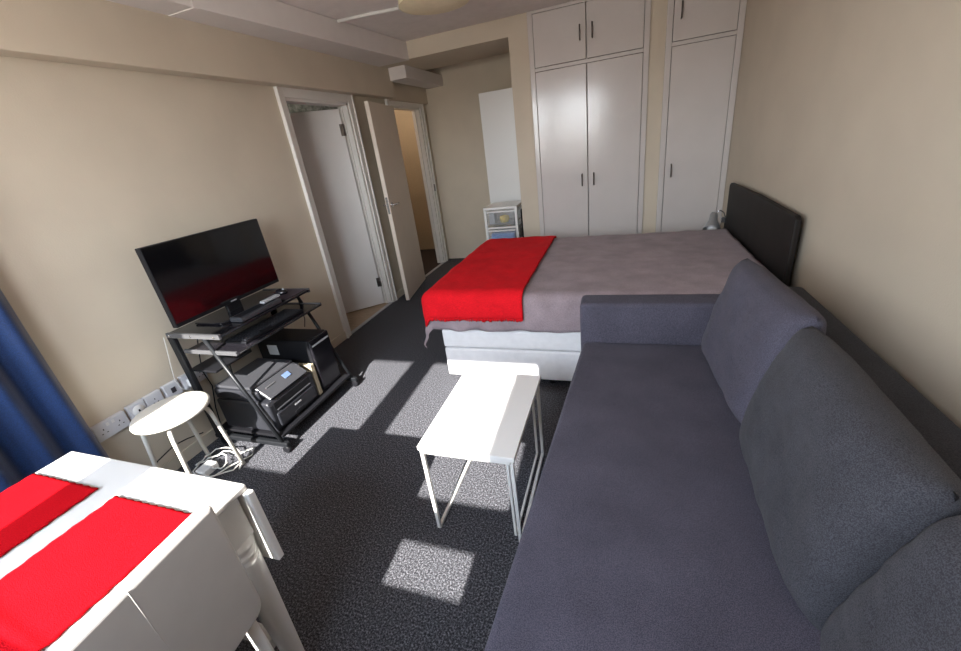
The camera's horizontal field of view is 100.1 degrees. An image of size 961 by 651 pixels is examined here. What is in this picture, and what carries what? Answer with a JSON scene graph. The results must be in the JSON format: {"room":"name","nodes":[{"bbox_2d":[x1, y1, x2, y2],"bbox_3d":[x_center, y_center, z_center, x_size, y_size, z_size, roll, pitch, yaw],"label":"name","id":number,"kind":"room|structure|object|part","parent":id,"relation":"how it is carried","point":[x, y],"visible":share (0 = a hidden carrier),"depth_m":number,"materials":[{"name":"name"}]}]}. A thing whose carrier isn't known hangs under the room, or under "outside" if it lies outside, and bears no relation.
{"room":"studio apartment","nodes":[
{"label":"studio apartment","id":0,"kind":"room"},
{"bbox_2d":[0,56,448,466],"bbox_3d":[-1.892,-0.952,3.350,1.020,2.500,6.800,1,25,19],"label":"wall","id":1,"kind":"structure","parent":0,"point":[99,165],"depth_m":2.07,"materials":[{"name":"beige paint"}]},
{"bbox_2d":[0,289,108,492],"bbox_3d":[-2.001,0.205,1.249,0.101,1.977,0.961,1,25,18],"label":"curtain","id":2,"kind":"object","parent":1,"relation":"hanging from","point":[40,424],"visible":0.42,"depth_m":1.66,"materials":[{"name":"blue fabric"}]},
{"bbox_2d":[90,410,129,442],"bbox_3d":[-1.827,0.498,1.989,0.032,0.086,0.146,1,25,19],"label":"wall socket","id":3,"kind":"object","parent":1,"relation":"attached to","point":[108,427],"visible":0.88,"depth_m":1.98,"materials":[{"name":"white plastic"}]},
{"bbox_2d":[124,399,146,420],"bbox_3d":[-1.788,0.441,2.096,0.036,0.086,0.082,1,25,19],"label":"wall socket","id":4,"kind":"object","parent":1,"relation":"attached to","point":[137,406],"visible":0.74,"depth_m":2.08,"materials":[{"name":"white plastic"}]},
{"bbox_2d":[141,389,163,406],"bbox_3d":[-1.764,0.403,2.173,0.029,0.086,0.086,1,25,19],"label":"wall socket","id":5,"kind":"object","parent":1,"relation":"attached to","point":[156,395],"visible":0.61,"depth_m":2.16,"materials":[{"name":"white plastic"}]},
{"bbox_2d":[160,379,182,397],"bbox_3d":[-1.733,0.360,2.259,0.032,0.086,0.086,1,25,19],"label":"wall socket","id":6,"kind":"object","parent":1,"relation":"attached to","point":[171,388],"visible":0.86,"depth_m":2.25,"materials":[{"name":"white plastic"}]},
{"bbox_2d":[177,371,207,389],"bbox_3d":[-1.693,0.304,2.372,0.032,0.086,0.146,1,25,19],"label":"wall socket","id":7,"kind":"object","parent":1,"relation":"attached to","point":[200,376],"visible":0.38,"depth_m":2.32,"materials":[{"name":"white plastic"}]},
{"bbox_2d":[0,0,427,104],"bbox_3d":[-1.575,-1.679,2.510,0.100,0.280,5.970,1,25,19],"label":"ceiling beam","id":8,"kind":"structure","parent":1,"relation":"attached to","point":[97,33],"depth_m":2.13,"materials":[{"name":"beige paint"}]},
{"bbox_2d":[107,0,408,66],"bbox_3d":[-1.619,-1.609,1.869,0.435,0.153,4.788,1,25,19],"label":"ceiling beam","id":9,"kind":"structure","parent":1,"relation":"attached to","point":[273,20],"depth_m":2.64,"materials":[{"name":"white paint"}]},
{"bbox_2d":[159,288,404,470],"bbox_3d":[-1.508,0.460,2.948,0.015,0.075,4.945,1,25,19],"label":"baseboard","id":10,"kind":"structure","parent":1,"relation":"attached to","point":[193,449],"depth_m":2.41,"materials":[{"name":"beige paint"}]},
{"bbox_2d":[273,86,397,337],"bbox_3d":[-1.260,-1.010,3.729,0.130,2.040,0.965,1,25,19],"label":"trim","id":11,"kind":"structure","parent":1,"relation":"attached to","point":[284,96],"depth_m":3.71,"materials":[{"name":"white paint"}]},
{"bbox_2d":[289,109,383,312],"bbox_3d":[-1.528,-1.012,3.938,0.794,1.910,0.054,-17,26,-21],"label":"door","id":12,"kind":"structure","parent":1,"relation":"in","point":[320,135],"depth_m":3.93,"materials":[{"name":"white paint"}]},
{"bbox_2d":[364,101,425,299],"bbox_3d":[-0.861,-1.315,4.375,0.148,1.940,0.762,-2,25,12],"label":"door","id":13,"kind":"structure","parent":1,"relation":"in","point":[381,117],"depth_m":4.25,"materials":[{"name":"beige paint"}]},
{"bbox_3d":[-0.925,-1.196,4.019,0.024,0.160,0.004,-4,24,9],"label":"lock plate","id":14,"kind":"part","parent":13,"relation":"part of","materials":[{"name":"silver metal"}]},
{"bbox_2d":[351,262,444,333],"bbox_3d":[-0.879,-0.415,4.788,0.035,0.009,2.310,1,25,19],"label":"trim","id":15,"kind":"structure","parent":1,"relation":"attached to","point":[439,265],"depth_m":4.22,"materials":[{"name":"silver metal"}]},
{"bbox_2d":[384,99,447,262],"bbox_3d":[-0.792,-1.677,5.062,0.130,2.050,0.910,1,25,19],"label":"trim","id":16,"kind":"structure","parent":1,"relation":"attached to","point":[425,157],"depth_m":5.29,"materials":[{"name":"white paint"}]},
{"bbox_2d":[287,104,337,112],"bbox_3d":[-2.074,-1.128,3.736,1.420,2.450,2.200,1,25,19],"label":"wall","id":17,"kind":"structure","parent":0,"point":[293,108],"depth_m":4.25,"materials":[{"name":"tile"}]},
{"bbox_2d":[176,249,570,650],"bbox_3d":[-0.394,0.179,3.386,4.670,0.052,6.600,1,25,19],"label":"floor","id":18,"kind":"structure","parent":0,"point":[366,564],"depth_m":1.88,"materials":[{"name":"grey carpet"}]},
{"bbox_2d":[0,451,304,650],"bbox_3d":[-1.038,0.942,0.899,0.741,0.750,0.956,1,25,19],"label":"dining table","id":19,"kind":"object","parent":18,"relation":"on","point":[238,509],"visible":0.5,"depth_m":1.07,"materials":[{"name":"white paint"}]},
{"bbox_2d":[0,473,97,556],"bbox_3d":[-1.236,0.529,0.936,0.297,0.010,0.453,1,25,19],"label":"placemat","id":20,"kind":"object","parent":19,"relation":"on","point":[29,505],"visible":1,"depth_m":1.05,"materials":[{"name":"red fabric"}]},
{"bbox_2d":[0,495,191,650],"bbox_3d":[-0.882,0.537,0.810,0.283,0.010,0.444,1,25,19],"label":"placemat","id":21,"kind":"object","parent":19,"relation":"on","point":[56,586],"visible":0.99,"depth_m":0.85,"materials":[{"name":"red fabric"}]},
{"bbox_3d":[-0.627,0.780,1.161,0.088,0.729,0.088,1,25,19],"label":"leg","id":22,"kind":"part","parent":19,"relation":"part of","materials":[{"name":"white paint"}]},
{"bbox_2d":[51,505,274,650],"bbox_3d":[-0.807,0.850,0.971,0.453,0.803,0.400,1,25,19],"label":"dining chair","id":23,"kind":"object","parent":18,"relation":"on","point":[193,592],"visible":1,"depth_m":0.85,"materials":[{"name":"white plastic"}]},
{"bbox_3d":[-0.581,0.961,1.137,0.051,0.412,0.034,1,25,19],"label":"leg","id":24,"kind":"part","parent":23,"relation":"part of","materials":[{"name":"white paint"}]},
{"bbox_2d":[157,432,203,462],"bbox_3d":[-1.720,0.755,2.241,0.029,0.160,0.444,0,25,17],"label":"cable","id":25,"kind":"object","parent":18,"relation":"on","point":[202,432],"visible":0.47,"depth_m":2.27,"materials":[{"name":"plastic"}]},
{"bbox_2d":[129,391,245,473],"bbox_3d":[-1.526,0.626,2.107,0.344,0.456,0.344,1,25,19],"label":"round stool","id":26,"kind":"object","parent":18,"relation":"on","point":[168,413],"visible":0.98,"depth_m":2.00,"materials":[{"name":"white paint"}]},
{"bbox_3d":[-1.624,0.671,2.070,0.165,0.427,0.021,-18,26,-22],"label":"leg","id":27,"kind":"part","parent":26,"relation":"part of","materials":[{"name":"beige paint"}]},
{"bbox_3d":[-1.552,0.431,2.020,0.344,0.027,0.344,1,25,19],"label":"seat","id":28,"kind":"part","parent":26,"relation":"part of","materials":[{"name":"beige paint"}]},
{"bbox_3d":[-1.473,0.674,2.019,0.021,0.427,0.166,-18,26,-22],"label":"leg","id":29,"kind":"part","parent":26,"relation":"part of","materials":[{"name":"beige paint"}]},
{"bbox_3d":[-1.576,0.603,2.207,0.021,0.427,0.166,-18,26,-22],"label":"leg","id":30,"kind":"part","parent":26,"relation":"part of","materials":[{"name":"beige paint"}]},
{"bbox_3d":[-1.425,0.606,2.155,0.166,0.427,0.021,-18,26,-22],"label":"leg","id":31,"kind":"part","parent":26,"relation":"part of","materials":[{"name":"beige paint"}]},
{"bbox_2d":[192,446,255,477],"bbox_3d":[-1.452,0.769,2.276,0.309,0.047,0.262,-16,25,-17],"label":"cable coil","id":32,"kind":"object","parent":18,"relation":"on","point":[208,467],"visible":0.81,"depth_m":2.24,"materials":[{"name":"white plastic"}]},
{"bbox_2d":[165,288,358,452],"bbox_3d":[-1.298,0.237,2.550,0.572,0.750,0.720,1,25,19],"label":"tv stand","id":33,"kind":"object","parent":18,"relation":"on","point":[213,337],"visible":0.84,"depth_m":2.31,"materials":[{"name":"black metal"}]},
{"bbox_2d":[163,338,191,390],"bbox_3d":[-1.695,0.216,2.257,0.041,0.331,0.102,1,25,19],"label":"cable","id":34,"kind":"object","parent":33,"relation":"attached to","point":[187,380],"visible":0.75,"depth_m":2.25,"materials":[{"name":"white paint"}]},
{"bbox_3d":[-1.524,0.057,2.131,0.390,0.028,0.016,1,25,19],"label":"plate","id":35,"kind":"part","parent":33,"relation":"part of","materials":[{"name":"grey metal"}]},
{"bbox_3d":[-1.638,0.366,2.330,0.060,0.679,0.026,1,25,19],"label":"post","id":36,"kind":"part","parent":33,"relation":"part of","materials":[{"name":"black metal"}]},
{"bbox_2d":[135,219,278,327],"bbox_3d":[-1.477,-0.304,2.312,0.220,0.476,0.734,1,25,19],"label":"television","id":37,"kind":"object","parent":33,"relation":"on","point":[193,276],"visible":0.94,"depth_m":2.24,"materials":[{"name":"black plastic"}]},
{"bbox_2d":[197,339,221,424],"bbox_3d":[-1.650,0.343,2.445,0.014,0.591,0.107,0,25,16],"label":"cable","id":38,"kind":"object","parent":33,"relation":"hanging from","point":[197,339],"visible":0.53,"depth_m":2.47,"materials":[{"name":"plastic"}]},
{"bbox_3d":[-1.450,0.145,2.159,0.385,0.022,0.014,1,25,19],"label":"tray rail","id":39,"kind":"part","parent":33,"relation":"part of","materials":[{"name":"grey metal"}]},
{"bbox_2d":[192,348,251,372],"bbox_3d":[-1.519,0.196,2.385,0.210,0.012,0.290,1,25,19],"label":"shelf","id":40,"kind":"object","parent":33,"relation":"attached to","point":[211,365],"depth_m":2.32,"materials":[{"name":"black wood"}]},
{"bbox_2d":[169,290,309,336],"bbox_3d":[-1.424,-0.091,2.431,0.400,0.016,0.700,1,25,19],"label":"shelf","id":41,"kind":"object","parent":33,"relation":"attached to","point":[192,329],"depth_m":2.21,"materials":[{"name":"black wood"}]},
{"bbox_2d":[189,304,320,353],"bbox_3d":[-1.343,0.001,2.449,0.385,0.014,0.670,1,25,19],"label":"keyboard tray","id":42,"kind":"object","parent":33,"relation":"on","point":[220,346],"depth_m":2.29,"materials":[{"name":"black wood"}]},
{"bbox_2d":[230,298,281,321],"bbox_3d":[-1.300,-0.093,2.340,0.088,0.028,0.300,1,25,19],"label":"box","id":43,"kind":"object","parent":33,"relation":"on","point":[259,308],"visible":0.94,"depth_m":2.29,"materials":[{"name":"grey plastic"}]},
{"bbox_2d":[260,294,279,303],"bbox_3d":[-1.272,-0.162,2.431,0.035,0.014,0.130,1,25,19],"label":"remote control","id":44,"kind":"object","parent":43,"relation":"on","point":[274,296],"visible":1,"depth_m":2.42,"materials":[{"name":"white plastic"}]},
{"bbox_2d":[225,309,302,343],"bbox_3d":[-1.273,-0.005,2.398,0.150,0.020,0.460,1,25,19],"label":"keyboard","id":45,"kind":"object","parent":33,"relation":"on","point":[268,324],"visible":1,"depth_m":2.35,"materials":[{"name":"black plastic"}]},
{"bbox_2d":[214,358,318,431],"bbox_3d":[-1.308,0.411,2.488,0.409,0.282,0.370,1,25,19],"label":"printer","id":46,"kind":"object","parent":33,"relation":"on","point":[282,389],"visible":0.99,"depth_m":2.37,"materials":[{"name":"grey plastic"}]},
{"bbox_3d":[-1.373,0.291,2.451,0.285,0.019,0.330,1,25,19],"label":"scanner lid","id":47,"kind":"part","parent":46,"relation":"part of","materials":[{"name":"grey plastic"}]},
{"bbox_3d":[-1.185,0.326,2.403,0.098,0.072,0.310,1,25,19],"label":"control panel","id":48,"kind":"part","parent":46,"relation":"part of","materials":[{"name":"grey plastic"}]},
{"bbox_2d":[264,289,304,298],"bbox_3d":[-1.278,-0.203,2.612,0.205,0.003,0.180,1,25,19],"label":"mat","id":49,"kind":"object","parent":33,"relation":"on","point":[291,292],"visible":0.56,"depth_m":2.60,"materials":[{"name":"grey"}]},
{"bbox_2d":[274,288,287,294],"bbox_3d":[-1.300,-0.224,2.615,0.096,0.036,0.064,1,25,19],"label":"computer mouse","id":50,"kind":"object","parent":49,"relation":"on","point":[281,291],"visible":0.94,"depth_m":2.59,"materials":[{"name":"black plastic"}]},
{"bbox_3d":[-1.317,-0.236,2.721,0.390,0.028,0.016,1,25,19],"label":"plate","id":51,"kind":"part","parent":33,"relation":"part of","materials":[{"name":"grey glass"}]},
{"bbox_2d":[222,374,349,437],"bbox_3d":[-1.264,0.492,2.665,0.500,0.017,0.670,1,25,19],"label":"shelf","id":52,"kind":"object","parent":33,"relation":"attached to","point":[303,414],"depth_m":2.44,"materials":[{"name":"black wood"}]},
{"bbox_2d":[257,328,340,389],"bbox_3d":[-1.242,0.228,2.764,0.448,0.372,0.193,1,25,19],"label":"computer tower","id":53,"kind":"object","parent":33,"relation":"on","point":[313,346],"visible":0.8,"depth_m":2.66,"materials":[{"name":"black plastic"}]},
{"bbox_3d":[-1.042,0.231,2.697,0.019,0.366,0.184,1,25,19],"label":"panel","id":54,"kind":"part","parent":53,"relation":"part of","materials":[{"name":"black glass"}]},
{"bbox_3d":[-1.245,-0.144,2.741,0.385,0.022,0.014,1,25,19],"label":"tray rail","id":55,"kind":"part","parent":33,"relation":"part of","materials":[{"name":"grey metal"}]},
{"bbox_2d":[299,363,322,394],"bbox_3d":[-1.185,0.349,2.662,0.248,0.222,0.030,1,25,19],"label":"box file","id":56,"kind":"object","parent":33,"relation":"on","point":[310,367],"visible":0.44,"depth_m":2.60,"materials":[{"name":"beige"}]},
{"bbox_2d":[417,371,543,540],"bbox_3d":[0.047,0.553,1.805,0.384,0.452,0.555,1,25,19],"label":"side table","id":57,"kind":"object","parent":18,"relation":"on","point":[485,416],"visible":0.95,"depth_m":1.65,"materials":[{"name":"white paint"}]},
{"bbox_3d":[-0.057,0.487,1.496,0.356,0.014,0.014,1,25,19],"label":"rail","id":58,"kind":"part","parent":57,"relation":"part of","materials":[{"name":"white metal"}]},
{"bbox_3d":[0.191,0.562,1.748,0.010,0.416,0.485,1,25,19],"label":"frame","id":59,"kind":"part","parent":57,"relation":"part of","materials":[{"name":"white metal"}]},
{"bbox_2d":[479,88,522,236],"bbox_3d":[0.413,-1.725,4.898,0.505,1.975,0.518,1,25,19],"label":"tall cabinet","id":60,"kind":"object","parent":18,"relation":"on","point":[496,107],"visible":0.28,"depth_m":4.52,"materials":[{"name":"white paint"}]},
{"bbox_2d":[483,200,521,239],"bbox_3d":[0.310,-0.967,4.635,0.375,0.840,0.392,1,25,19],"label":"tower","id":61,"kind":"object","parent":18,"relation":"on","point":[516,223],"visible":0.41,"depth_m":4.40,"materials":[{"name":"white paint"}]},
{"bbox_2d":[489,213,497,223],"bbox_3d":[0.145,-1.200,4.473,0.060,0.120,0.130,1,25,19],"label":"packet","id":62,"kind":"object","parent":61,"relation":"in","point":[493,217],"visible":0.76,"depth_m":4.42,"materials":[{"name":"white paper"}]},
{"bbox_2d":[491,229,516,238],"bbox_3d":[0.281,-1.021,4.555,0.270,0.100,0.220,1,25,19],"label":"bag","id":63,"kind":"object","parent":61,"relation":"in","point":[503,234],"visible":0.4,"depth_m":4.46,"materials":[{"name":"blue plastic"}]},
{"bbox_2d":[500,214,509,222],"bbox_3d":[0.264,-1.176,4.420,0.110,0.090,0.110,1,25,19],"label":"pot","id":64,"kind":"object","parent":61,"relation":"in","point":[504,218],"visible":1,"depth_m":4.38,"materials":[{"name":"yellow"}]},
{"bbox_2d":[520,209,523,236],"bbox_3d":[0.529,-0.951,4.608,0.043,0.780,0.200,1,25,19],"label":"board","id":65,"kind":"object","parent":18,"relation":"on","point":[521,209],"visible":0.09,"depth_m":4.43,"materials":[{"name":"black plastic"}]},
{"bbox_2d":[526,0,650,237],"bbox_3d":[1.086,-1.664,3.983,0.987,2.441,0.606,1,25,19],"label":"wardrobe","id":66,"kind":"object","parent":18,"relation":"on","point":[589,59],"visible":0.73,"depth_m":3.59,"materials":[{"name":"white paint"}]},
{"bbox_3d":[0.675,-2.466,3.438,0.438,0.391,0.044,1,25,19],"label":"wardrobe door","id":67,"kind":"part","parent":66,"relation":"part of","materials":[{"name":"white paint"}]},
{"bbox_3d":[0.821,-1.390,3.920,0.438,1.915,0.044,1,25,19],"label":"wardrobe door","id":68,"kind":"part","parent":66,"relation":"part of","materials":[{"name":"white paint"}]},
{"bbox_3d":[0.921,-2.443,3.318,0.012,0.116,0.032,1,25,19],"label":"door handle","id":69,"kind":"part","parent":66,"relation":"part of","materials":[{"name":"silver metal"}]},
{"bbox_3d":[1.245,-1.383,3.775,0.445,1.915,0.044,1,25,19],"label":"wardrobe door","id":70,"kind":"part","parent":66,"relation":"part of","materials":[{"name":"white paint"}]},
{"bbox_3d":[1.099,-2.458,3.293,0.445,0.391,0.044,1,25,19],"label":"wardrobe door","id":71,"kind":"part","parent":66,"relation":"part of","materials":[{"name":"white paint"}]},
{"bbox_2d":[442,183,801,382],"bbox_3d":[0.842,-0.364,2.964,2.002,0.975,1.560,1,25,19],"label":"bed","id":72,"kind":"object","parent":18,"relation":"on","point":[770,231],"visible":0.27,"depth_m":2.52,"materials":[{"name":"taupe-grey cloth"},{"name":"dark brown leather"},{"name":"white faux leather"}]},
{"bbox_2d":[424,228,767,347],"bbox_3d":[0.764,-0.313,2.921,2.005,0.372,1.508,1,25,19],"label":"bedspread","id":73,"kind":"object","parent":72,"relation":"on","point":[687,261],"visible":0.48,"depth_m":2.49,"materials":[{"name":"grey fabric"}]},
{"bbox_2d":[421,236,556,326],"bbox_3d":[0.142,-0.402,3.092,0.686,0.238,1.509,1,25,19],"label":"throw blanket","id":74,"kind":"object","parent":73,"relation":"on","point":[490,283],"visible":0.99,"depth_m":2.56,"materials":[{"name":"red fabric"}]},
{"bbox_3d":[1.801,-0.385,2.720,0.029,0.975,1.385,1,25,19],"label":"headboard","id":75,"kind":"part","parent":72,"relation":"part of","materials":[{"name":"black leather"}]},
{"bbox_2d":[655,0,746,231],"bbox_3d":[1.923,-1.649,3.697,0.543,2.441,0.606,1,25,19],"label":"wardrobe","id":76,"kind":"object","parent":18,"relation":"on","point":[703,46],"visible":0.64,"depth_m":3.34,"materials":[{"name":"white paint"}]},
{"bbox_3d":[1.554,-2.437,3.100,0.012,0.116,0.032,1,25,19],"label":"door handle","id":77,"kind":"part","parent":76,"relation":"part of","materials":[{"name":"silver metal"}]},
{"bbox_3d":[1.872,-1.372,3.561,0.446,1.915,0.044,1,25,19],"label":"wardrobe door","id":78,"kind":"part","parent":76,"relation":"part of","materials":[{"name":"white paint"}]},
{"bbox_3d":[1.726,-2.448,3.078,0.446,0.391,0.044,1,25,19],"label":"wardrobe door","id":79,"kind":"part","parent":76,"relation":"part of","materials":[{"name":"white paint"}]},
{"bbox_2d":[484,287,960,650],"bbox_3d":[0.616,0.662,1.093,1.144,0.692,2.575,1,25,19],"label":"sofa","id":80,"kind":"object","parent":18,"relation":"on","point":[644,529],"visible":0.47,"depth_m":1.14,"materials":[{"name":"grey fabric"}]},
{"bbox_3d":[0.964,0.075,2.090,0.855,0.461,0.150,1,25,19],"label":"arm","id":81,"kind":"part","parent":80,"relation":"part of","materials":[{"name":"grey fabric"}]},
{"bbox_3d":[0.541,0.714,1.049,1.032,0.252,2.412,1,25,19],"label":"seat","id":82,"kind":"part","parent":80,"relation":"part of","materials":[{"name":"grey fabric"}]},
{"bbox_2d":[701,258,826,422],"bbox_3d":[1.049,0.043,1.559,0.235,0.441,0.640,0,25,16],"label":"cushion","id":83,"kind":"object","parent":80,"relation":"on","point":[755,314],"visible":0.78,"depth_m":1.43,"materials":[{"name":"grey fabric"}]},
{"bbox_2d":[739,326,960,630],"bbox_3d":[0.850,0.325,1.014,0.238,0.422,0.647,3,26,22],"label":"cushion","id":84,"kind":"object","parent":80,"relation":"on","point":[842,480],"visible":0.9,"depth_m":0.84,"materials":[{"name":"grey fabric"}]},
{"bbox_3d":[1.080,0.580,0.889,0.137,0.492,2.575,1,25,19],"label":"backrest","id":85,"kind":"part","parent":80,"relation":"part of","materials":[{"name":"fabric"}]},
{"bbox_2d":[820,515,960,650],"bbox_3d":[0.654,0.606,0.472,0.243,0.404,0.640,2,26,22],"label":"cushion","id":86,"kind":"object","parent":80,"relation":"on","point":[912,602],"visible":1,"depth_m":0.63,"materials":[{"name":"grey fabric"}]},
{"bbox_2d":[276,0,574,40],"bbox_3d":[-0.125,-1.945,1.869,3.450,0.080,6.170,1,25,19],"label":"ceiling","id":87,"kind":"structure","parent":0,"point":[396,24],"depth_m":3.21,"materials":[{"name":"paint"}]},
{"bbox_2d":[337,6,401,22],"bbox_3d":[-0.790,-2.278,2.946,0.600,0.028,0.099,-2,25,12],"label":"cable conduit","id":88,"kind":"object","parent":87,"relation":"attached to","point":[397,7],"visible":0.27,"depth_m":2.94,"materials":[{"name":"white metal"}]},
{"bbox_2d":[398,0,468,14],"bbox_3d":[-0.286,-2.002,2.383,0.430,0.193,0.430,1,25,19],"label":"pendant lamp","id":89,"kind":"object","parent":87,"relation":"hanging from","point":[415,7],"visible":1,"depth_m":2.41,"materials":[{"name":"beige paper"}]},
{"bbox_2d":[381,0,667,258],"bbox_3d":[0.763,-1.839,4.470,3.250,2.443,1.282,1,25,19],"label":"wall","id":90,"kind":"structure","parent":0,"point":[473,60],"depth_m":4.21,"materials":[{"name":"beige paint"}]},
{"bbox_2d":[388,65,442,88],"bbox_3d":[-0.713,-2.804,4.557,0.210,0.116,1.000,1,25,19],"label":"trim","id":91,"kind":"structure","parent":90,"relation":"attached to","point":[402,74],"depth_m":4.36,"materials":[{"name":"white paint"}]},
{"bbox_2d":[703,210,725,229],"bbox_3d":[1.948,-0.597,3.393,0.183,0.737,0.132,-13,25,-12],"label":"lamp","id":92,"kind":"object","parent":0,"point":[712,223],"visible":0.66,"depth_m":3.26,"materials":[{"name":"silver metal"}]},
{"bbox_3d":[1.956,-0.885,3.250,0.102,0.102,0.033,1,25,19],"label":"clip arm","id":93,"kind":"part","parent":92,"relation":"part of","materials":[{"name":"silver metal"}]},
{"bbox_2d":[720,0,960,428],"bbox_3d":[1.618,-0.753,1.850,0.100,2.493,6.170,1,25,19],"label":"wall","id":94,"kind":"structure","parent":0,"point":[847,116],"depth_m":1.48,"materials":[{"name":"beige paint"}]}
]}

